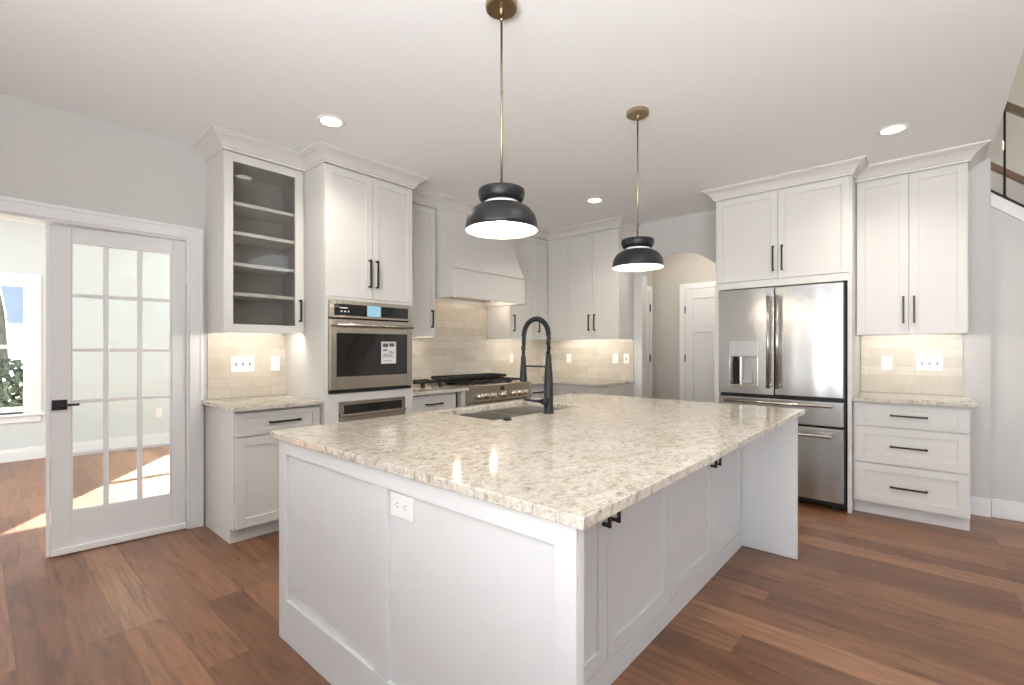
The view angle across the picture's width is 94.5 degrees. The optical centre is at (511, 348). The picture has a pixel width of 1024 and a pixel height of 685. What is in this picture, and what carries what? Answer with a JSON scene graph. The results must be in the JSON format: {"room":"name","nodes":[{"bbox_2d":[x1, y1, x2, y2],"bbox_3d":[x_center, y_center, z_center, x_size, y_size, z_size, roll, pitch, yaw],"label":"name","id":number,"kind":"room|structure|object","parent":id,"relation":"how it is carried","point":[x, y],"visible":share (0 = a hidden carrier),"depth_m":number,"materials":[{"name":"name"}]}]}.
{"room":"kitchen","nodes":[
{"label":"kitchen","id":0,"kind":"room"},
{"bbox_2d":[0,220,169,450],"bbox_3d":[-5.346,-0.087,5.899,0.120,2.745,7.000,0,0,41],"label":"wall","id":1,"kind":"structure","parent":0,"point":[22,245],"depth_m":5.99,"materials":[{"name":"grey paint"}]},
{"bbox_2d":[0,272,44,423],"bbox_3d":[-6.152,-0.012,4.929,0.150,1.715,1.820,0,0,41],"label":"window","id":2,"kind":"structure","parent":1,"relation":"in","point":[31,283],"depth_m":5.50,"materials":[{"name":"white paint"}]},
{"bbox_2d":[0,432,169,462],"bbox_3d":[-5.289,1.216,5.862,0.014,0.140,6.780,0,0,41],"label":"baseboard","id":3,"kind":"structure","parent":1,"relation":"attached to","point":[21,454],"depth_m":5.86,"materials":[{"name":"white paint"}]},
{"bbox_2d":[156,408,161,416],"bbox_3d":[-4.797,0.866,6.428,0.006,0.115,0.070,0,0,41],"label":"wall outlet","id":4,"kind":"object","parent":1,"relation":"attached to","point":[159,410],"visible":1,"depth_m":6.43,"materials":[{"name":"white plastic"}]},
{"bbox_2d":[0,93,541,524],"bbox_3d":[-1.927,-0.087,3.911,0.120,2.745,6.930,0,0,41],"label":"wall","id":5,"kind":"structure","parent":0,"point":[50,155],"depth_m":3.03,"materials":[{"name":"grey paint"}]},
{"bbox_2d":[0,196,203,528],"bbox_3d":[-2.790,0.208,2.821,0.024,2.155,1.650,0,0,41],"label":"trim","id":6,"kind":"structure","parent":5,"relation":"attached to","point":[195,236],"depth_m":3.39,"materials":[{"name":"white paint"}]},
{"bbox_2d":[46,224,186,557],"bbox_3d":[-2.584,0.255,3.134,0.719,2.045,0.102,0,0,-43],"label":"door","id":7,"kind":"structure","parent":5,"relation":"in","point":[88,527],"depth_m":3.08,"materials":[{"name":"white paint"}]},
{"bbox_2d":[207,334,284,399],"bbox_3d":[-2.047,0.129,3.676,0.010,0.484,0.558,0,0,41],"label":"tile backsplash","id":8,"kind":"structure","parent":5,"relation":"attached to","point":[222,383],"depth_m":3.64,"materials":[{"name":"beige tile"}]},
{"bbox_2d":[231,357,253,371],"bbox_3d":[-2.065,0.118,3.634,0.018,0.115,0.165,0,0,41],"label":"light switch","id":9,"kind":"object","parent":8,"relation":"attached to","point":[238,364],"visible":1,"depth_m":3.63,"materials":[{"name":"white plastic"}]},
{"bbox_2d":[271,356,279,370],"bbox_3d":[-1.911,0.118,3.817,0.006,0.115,0.070,0,0,41],"label":"wall outlet","id":10,"kind":"object","parent":8,"relation":"attached to","point":[275,360],"visible":1,"depth_m":3.82,"materials":[{"name":"white plastic"}]},
{"bbox_2d":[190,125,304,334],"bbox_3d":[-1.909,-0.787,3.485,0.469,1.344,0.666,0,0,41],"label":"upper cabinet","id":11,"kind":"object","parent":5,"relation":"attached to","point":[255,187],"visible":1,"depth_m":3.56,"materials":[{"name":"grey paint"}]},
{"bbox_2d":[233,201,293,224],"bbox_3d":[-1.923,-1.022,3.563,0.314,0.024,0.521,0,0,41],"label":"shelf","id":12,"kind":"object","parent":11,"relation":"attached to","point":[241,211],"depth_m":3.58,"materials":[{"name":"grey paint"}]},
{"bbox_2d":[233,231,293,250],"bbox_3d":[-1.923,-0.814,3.563,0.314,0.024,0.521,0,0,41],"label":"shelf","id":13,"kind":"object","parent":11,"relation":"attached to","point":[240,239],"depth_m":3.59,"materials":[{"name":"grey paint"}]},
{"bbox_2d":[233,262,293,276],"bbox_3d":[-1.923,-0.596,3.563,0.314,0.024,0.521,0,0,41],"label":"shelf","id":14,"kind":"object","parent":11,"relation":"attached to","point":[239,269],"depth_m":3.57,"materials":[{"name":"grey paint"}]},
{"bbox_2d":[233,292,293,302],"bbox_3d":[-1.923,-0.386,3.563,0.314,0.024,0.521,0,0,41],"label":"shelf","id":15,"kind":"object","parent":11,"relation":"attached to","point":[238,297],"depth_m":3.58,"materials":[{"name":"grey paint"}]},
{"bbox_2d":[412,188,436,337],"bbox_3d":[-1.004,-0.787,4.513,0.469,1.344,0.513,0,0,41],"label":"upper cabinet","id":16,"kind":"object","parent":5,"relation":"attached to","point":[423,203],"visible":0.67,"depth_m":4.50,"materials":[{"name":"grey paint"}]},
{"bbox_2d":[413,301,541,384],"bbox_3d":[-0.471,-0.072,5.468,0.010,0.885,2.647,0,0,41],"label":"tile backsplash","id":17,"kind":"structure","parent":5,"relation":"attached to","point":[460,344],"depth_m":5.39,"materials":[{"name":"beige tile"}]},
{"bbox_2d":[509,354,512,362],"bbox_3d":[-0.009,0.118,5.980,0.009,0.115,0.070,0,0,41],"label":"light switch","id":18,"kind":"object","parent":17,"relation":"attached to","point":[510,355],"visible":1,"depth_m":5.97,"materials":[{"name":"white plastic"}]},
{"bbox_2d":[434,193,525,306],"bbox_3d":[-0.425,-0.979,5.053,0.604,0.960,1.262,0,0,41],"label":"range hood","id":19,"kind":"object","parent":5,"relation":"attached to","point":[468,267],"visible":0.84,"depth_m":4.74,"materials":[{"name":"grey paint"}]},
{"bbox_2d":[487,227,548,339],"bbox_3d":[0.116,-0.787,5.787,0.469,1.344,0.755,0,0,41],"label":"upper cabinet","id":20,"kind":"object","parent":5,"relation":"attached to","point":[503,322],"visible":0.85,"depth_m":5.71,"materials":[{"name":"grey paint"}]},
{"bbox_2d":[0,0,1023,230],"bbox_3d":[-0.082,-1.599,2.535,12.470,0.280,8.900,0,0,41],"label":"ceiling","id":21,"kind":"structure","parent":0,"point":[733,91],"depth_m":2.54,"materials":[{"name":"white paint"}]},
{"bbox_2d":[316,115,345,127],"bbox_3d":[-1.158,-1.456,3.029,0.176,0.006,0.176,0,0,41],"label":"recessed light","id":22,"kind":"object","parent":21,"relation":"in","point":[331,121],"visible":1,"depth_m":3.03,"materials":[{"name":"white plastic"}]},
{"bbox_2d":[465,0,537,238],"bbox_3d":[-0.044,-0.979,2.000,0.306,0.959,0.306,0,0,41],"label":"pendant light","id":23,"kind":"object","parent":21,"relation":"hanging from","point":[501,213],"visible":1,"depth_m":1.95,"materials":[{"name":"black metal"}]},
{"bbox_2d":[586,198,603,202],"bbox_3d":[0.810,-1.456,4.641,0.176,0.006,0.176,0,0,41],"label":"recessed light","id":24,"kind":"object","parent":21,"relation":"in","point":[590,200],"visible":1,"depth_m":4.64,"materials":[{"name":"white plastic"}]},
{"bbox_2d":[612,106,663,271],"bbox_3d":[0.772,-0.979,2.908,0.306,0.959,0.306,0,0,41],"label":"pendant light","id":25,"kind":"object","parent":21,"relation":"hanging from","point":[638,255],"visible":1,"depth_m":2.85,"materials":[{"name":"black metal"}]},
{"bbox_2d":[876,123,909,135],"bbox_3d":[2.530,-1.456,3.142,0.176,0.006,0.176,0,0,41],"label":"recessed light","id":26,"kind":"object","parent":21,"relation":"in","point":[895,128],"visible":1,"depth_m":3.14,"materials":[{"name":"white plastic"}]},
{"bbox_2d":[0,445,1023,684],"bbox_3d":[-0.427,1.336,2.240,12.800,0.100,10.000,0,0,41],"label":"floor","id":27,"kind":"structure","parent":0,"point":[867,598],"depth_m":2.35,"materials":[{"name":"brown wood"}]},
{"bbox_2d":[205,405,319,543],"bbox_3d":[-1.814,0.844,3.460,0.644,0.883,0.575,0,0,41],"label":"base cabinet","id":28,"kind":"object","parent":27,"relation":"on","point":[242,456],"visible":0.59,"depth_m":3.19,"materials":[{"name":"grey paint"}]},
{"bbox_2d":[201,394,323,411],"bbox_3d":[-1.816,0.387,3.443,0.664,0.030,0.604,0,0,41],"label":"countertop","id":29,"kind":"structure","parent":28,"relation":"on","point":[240,404],"depth_m":3.33,"materials":[{"name":"stone"}]},
{"bbox_2d":[285,140,428,424],"bbox_3d":[-1.319,-0.087,3.929,0.769,2.744,0.980,0,0,41],"label":"tall cabinet","id":30,"kind":"object","parent":27,"relation":"on","point":[358,208],"depth_m":3.64,"materials":[{"name":"grey paint"}]},
{"bbox_2d":[328,299,413,393],"bbox_3d":[-1.281,-0.019,3.896,0.632,0.694,0.730,0,0,41],"label":"wall oven","id":31,"kind":"object","parent":30,"relation":"in","point":[370,343],"visible":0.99,"depth_m":3.69,"materials":[{"name":"silver metal"}]},
{"bbox_2d":[413,391,464,412],"bbox_3d":[-0.886,0.844,4.515,0.644,0.883,0.668,0,0,41],"label":"base cabinet","id":32,"kind":"object","parent":27,"relation":"on","point":[431,402],"visible":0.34,"depth_m":4.33,"materials":[{"name":"grey paint"}]},
{"bbox_2d":[413,384,468,395],"bbox_3d":[-0.880,0.387,4.508,0.664,0.030,0.667,0,0,41],"label":"countertop","id":33,"kind":"structure","parent":32,"relation":"on","point":[428,389],"depth_m":4.38,"materials":[{"name":"stone"}]},
{"bbox_2d":[413,379,444,387],"bbox_3d":[-0.884,0.339,4.654,0.304,0.063,0.353,0,0,41],"label":"grate","id":34,"kind":"object","parent":33,"relation":"on","point":[422,382],"visible":0.73,"depth_m":4.61,"materials":[{"name":"black metal"}]},
{"bbox_2d":[427,377,530,407],"bbox_3d":[-0.314,0.805,5.075,0.737,0.962,0.916,0,0,41],"label":"gas range","id":35,"kind":"object","parent":27,"relation":"on","point":[481,391],"visible":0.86,"depth_m":4.84,"materials":[{"name":"silver metal"}]},
{"bbox_2d":[431,373,506,380],"bbox_3d":[-0.450,0.301,5.122,0.280,0.044,0.860,0,0,41],"label":"griddle","id":36,"kind":"object","parent":35,"relation":"on","point":[479,375],"visible":1,"depth_m":5.03,"materials":[{"name":"black metal"}]},
{"bbox_2d":[427,380,527,387],"bbox_3d":[-0.356,0.369,5.112,0.625,0.022,0.916,0,0,41],"label":"cooktop","id":37,"kind":"object","parent":35,"relation":"in","point":[488,383],"depth_m":4.90,"materials":[{"name":"silver metal"}]},
{"bbox_2d":[529,384,543,397],"bbox_3d":[0.102,0.844,5.639,0.644,0.883,0.456,0,0,41],"label":"base cabinet","id":38,"kind":"object","parent":27,"relation":"on","point":[537,391],"visible":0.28,"depth_m":5.42,"materials":[{"name":"grey paint"}]},
{"bbox_2d":[279,405,797,684],"bbox_3d":[0.337,0.844,2.532,1.638,0.884,2.442,0,0,41],"label":"kitchen island","id":39,"kind":"object","parent":27,"relation":"on","point":[385,578],"visible":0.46,"depth_m":1.72,"materials":[{"name":"white paint"}]},
{"bbox_2d":[390,491,413,522],"bbox_3d":[-0.356,0.509,1.530,0.122,0.078,0.006,0,0,41],"label":"outlet plate","id":40,"kind":"object","parent":39,"relation":"attached to","point":[401,502],"depth_m":1.53,"materials":[{"name":"white plastic"}]},
{"bbox_2d":[271,393,804,529],"bbox_3d":[0.359,0.387,2.535,1.669,0.030,2.508,0,0,41],"label":"island countertop","id":41,"kind":"structure","parent":39,"relation":"on","point":[579,465],"depth_m":1.82,"materials":[{"name":"stone"}]},
{"bbox_2d":[458,405,561,419],"bbox_3d":[0.003,0.486,2.934,0.460,0.168,0.838,0,0,41],"label":"sink","id":42,"kind":"object","parent":41,"relation":"in","point":[495,414],"visible":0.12,"depth_m":3.18,"materials":[{"name":"silver metal"}]},
{"bbox_2d":[520,316,553,413],"bbox_3d":[0.108,0.088,2.763,0.246,0.565,0.171,0,0,41],"label":"kitchen faucet","id":43,"kind":"object","parent":41,"relation":"on","point":[547,401],"visible":1,"depth_m":2.73,"materials":[{"name":"black metal"}]},
{"bbox_2d":[553,383,633,396],"bbox_3d":[0.922,0.844,5.577,0.776,0.883,0.664,0,0,41],"label":"base cabinet","id":44,"kind":"object","parent":27,"relation":"on","point":[558,389],"visible":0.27,"depth_m":5.35,"materials":[{"name":"grey paint"}]},
{"bbox_2d":[516,376,634,386],"bbox_3d":[0.576,0.387,5.618,1.384,0.030,1.059,0,0,41],"label":"countertop","id":45,"kind":"structure","parent":44,"relation":"on","point":[537,380],"depth_m":5.42,"materials":[{"name":"stone"}]},
{"bbox_2d":[719,282,847,509],"bbox_3d":[2.412,0.382,4.191,0.941,1.808,0.720,0,0,41],"label":"refrigerator","id":46,"kind":"object","parent":27,"relation":"on","point":[784,346],"visible":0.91,"depth_m":3.86,"materials":[{"name":"silver metal"}]},
{"bbox_2d":[701,155,868,512],"bbox_3d":[2.434,-0.087,4.227,1.224,2.744,0.694,0,0,41],"label":"tall cabinet","id":47,"kind":"object","parent":27,"relation":"on","point":[798,227],"visible":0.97,"depth_m":3.96,"materials":[{"name":"grey paint"}]},
{"bbox_2d":[853,401,969,530],"bbox_3d":[3.105,0.844,3.698,0.664,0.883,0.604,0,0,41],"label":"base cabinet","id":48,"kind":"object","parent":27,"relation":"on","point":[911,461],"visible":0.98,"depth_m":3.48,"materials":[{"name":"grey paint"}]},
{"bbox_2d":[852,391,977,407],"bbox_3d":[3.108,0.387,3.678,0.698,0.030,0.629,0,0,41],"label":"countertop","id":49,"kind":"structure","parent":48,"relation":"on","point":[901,398],"depth_m":3.55,"materials":[{"name":"stone"}]},
{"bbox_2d":[647,270,652,397],"bbox_3d":[1.602,-0.087,6.214,0.100,2.745,0.950,0,0,41],"label":"wall","id":50,"kind":"structure","parent":0,"point":[650,275],"depth_m":6.52,"materials":[{"name":"grey paint"}]},
{"bbox_2d":[647,285,651,397],"bbox_3d":[1.643,0.216,6.158,0.034,2.140,0.840,0,0,41],"label":"door","id":51,"kind":"structure","parent":50,"relation":"in","point":[649,288],"depth_m":6.42,"materials":[{"name":"white paint"}]},
{"bbox_2d":[542,158,1023,502],"bbox_3d":[2.980,-0.087,4.291,6.990,2.745,0.120,0,0,41],"label":"wall","id":52,"kind":"structure","parent":0,"point":[695,234],"depth_m":3.63,"materials":[{"name":"grey paint"}]},
{"bbox_2d":[542,339,633,380],"bbox_3d":[0.917,0.129,6.018,1.370,0.483,0.010,0,0,41],"label":"tile backsplash","id":53,"kind":"structure","parent":52,"relation":"attached to","point":[593,359],"depth_m":5.94,"materials":[{"name":"beige tile"}]},
{"bbox_2d":[567,354,570,362],"bbox_3d":[0.740,0.121,6.160,0.070,0.115,0.009,0,0,41],"label":"light switch","id":54,"kind":"object","parent":53,"relation":"attached to","point":[568,355],"visible":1,"depth_m":6.16,"materials":[{"name":"white plastic"}]},
{"bbox_2d":[613,354,617,362],"bbox_3d":[1.249,0.116,5.714,0.070,0.115,0.006,0,0,41],"label":"wall outlet","id":55,"kind":"object","parent":53,"relation":"attached to","point":[615,356],"visible":1,"depth_m":5.71,"materials":[{"name":"white plastic"}]},
{"bbox_2d":[624,354,628,363],"bbox_3d":[1.354,0.116,5.614,0.070,0.115,0.018,0,0,41],"label":"light switch","id":56,"kind":"object","parent":53,"relation":"attached to","point":[626,356],"visible":1,"depth_m":5.61,"materials":[{"name":"white plastic"}]},
{"bbox_2d":[548,216,641,339],"bbox_3d":[0.940,-0.787,5.704,1.120,1.344,0.449,0,0,41],"label":"upper cabinet","id":57,"kind":"object","parent":52,"relation":"attached to","point":[588,299],"visible":1,"depth_m":5.55,"materials":[{"name":"grey paint"}]},
{"bbox_2d":[861,335,962,395],"bbox_3d":[3.295,0.129,3.927,0.647,0.484,0.010,0,0,41],"label":"tile backsplash","id":58,"kind":"structure","parent":52,"relation":"attached to","point":[903,377],"depth_m":3.91,"materials":[{"name":"beige tile"}]},
{"bbox_2d":[882,356,891,369],"bbox_3d":[3.181,0.118,4.015,0.070,0.115,0.006,0,0,41],"label":"wall outlet","id":59,"kind":"object","parent":58,"relation":"attached to","point":[886,360],"visible":1,"depth_m":4.01,"materials":[{"name":"white plastic"}]},
{"bbox_2d":[916,356,942,370],"bbox_3d":[3.382,0.118,3.831,0.165,0.115,0.018,0,0,41],"label":"light switch","id":60,"kind":"object","parent":58,"relation":"attached to","point":[927,363],"visible":1,"depth_m":3.83,"materials":[{"name":"white plastic"}]},
{"bbox_2d":[855,139,990,335],"bbox_3d":[3.192,-0.787,3.719,0.776,1.344,0.457,0,0,41],"label":"upper cabinet","id":61,"kind":"object","parent":52,"relation":"attached to","point":[912,211],"visible":1,"depth_m":3.64,"materials":[{"name":"grey paint"}]},
{"bbox_2d":[970,496,990,517],"bbox_3d":[3.609,1.216,3.649,0.122,0.140,0.014,0,0,41],"label":"baseboard","id":62,"kind":"structure","parent":52,"relation":"attached to","point":[979,506],"depth_m":3.64,"materials":[{"name":"white paint"}]},
{"bbox_2d":[991,498,1023,521],"bbox_3d":[4.621,1.216,2.798,2.514,0.140,0.014,0,0,41],"label":"baseboard","id":63,"kind":"structure","parent":52,"relation":"attached to","point":[1004,509],"depth_m":3.57,"materials":[{"name":"white paint"}]},
{"bbox_2d":[991,192,1023,221],"bbox_3d":[4.658,-0.010,2.828,2.538,2.388,0.104,0,0,41],"label":"trim","id":64,"kind":"structure","parent":52,"relation":"attached to","point":[1010,208],"depth_m":3.57,"materials":[{"name":"white paint"}]},
{"bbox_2d":[991,189,1023,207],"bbox_3d":[4.658,-0.072,2.828,2.538,2.304,0.120,0,0,41],"label":"trim","id":65,"kind":"structure","parent":52,"relation":"attached to","point":[992,191],"depth_m":3.56,"materials":[{"name":"black metal"}]},
{"bbox_2d":[1003,101,1023,196],"bbox_3d":[4.584,-0.599,2.893,2.335,2.716,0.056,0,0,41],"label":"stair railing","id":66,"kind":"object","parent":65,"relation":"on","point":[1011,108],"visible":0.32,"depth_m":3.61,"materials":[{"name":"black metal"}]},
{"bbox_2d":[653,50,1023,399],"bbox_3d":[4.753,-1.364,4.157,7.550,5.300,0.120,0,0,41],"label":"wall","id":67,"kind":"structure","parent":0,"point":[685,268],"depth_m":6.30,"materials":[{"name":"grey paint"}]},
{"bbox_2d":[680,281,715,402],"bbox_3d":[2.558,0.213,5.953,0.930,2.145,0.079,0,0,41],"label":"door","id":68,"kind":"structure","parent":67,"relation":"in","point":[697,306],"depth_m":6.12,"materials":[{"name":"white paint"}]},
{"bbox_2d":[991,162,1023,184],"bbox_3d":[5.155,-0.751,3.656,2.485,2.293,0.099,0,0,41],"label":"handrail","id":69,"kind":"object","parent":67,"relation":"attached to","point":[995,167],"visible":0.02,"depth_m":4.22,"materials":[{"name":"brown wood"}]},
{"label":"outside","id":70,"kind":"structure","parent":0,"visible":0},
{"bbox_2d":[7,323,22,363],"bbox_3d":[-28.689,0.031,25.223,60.000,3.110,60.000,0,0,41],"label":"ground","id":71,"kind":"structure","parent":70,"point":[15,330],"depth_m":20.83,"materials":[{"name":"white"}]},
{"bbox_2d":[0,286,10,407],"bbox_3d":[-9.921,-3.488,8.112,4.690,10.080,2.791,0,0,-32],"label":"tree","id":72,"kind":"object","parent":71,"relation":"on","point":[4,340],"visible":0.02,"depth_m":8.87,"materials":[{"name":"green plant"}]},
{"bbox_2d":[0,357,22,407],"bbox_3d":[-8.523,0.584,7.690,1.682,0.933,1.650,0,0,41],"label":"shrub","id":73,"kind":"object","parent":71,"relation":"on","point":[11,375],"visible":0.45,"depth_m":7.58,"materials":[{"name":"green plant"}]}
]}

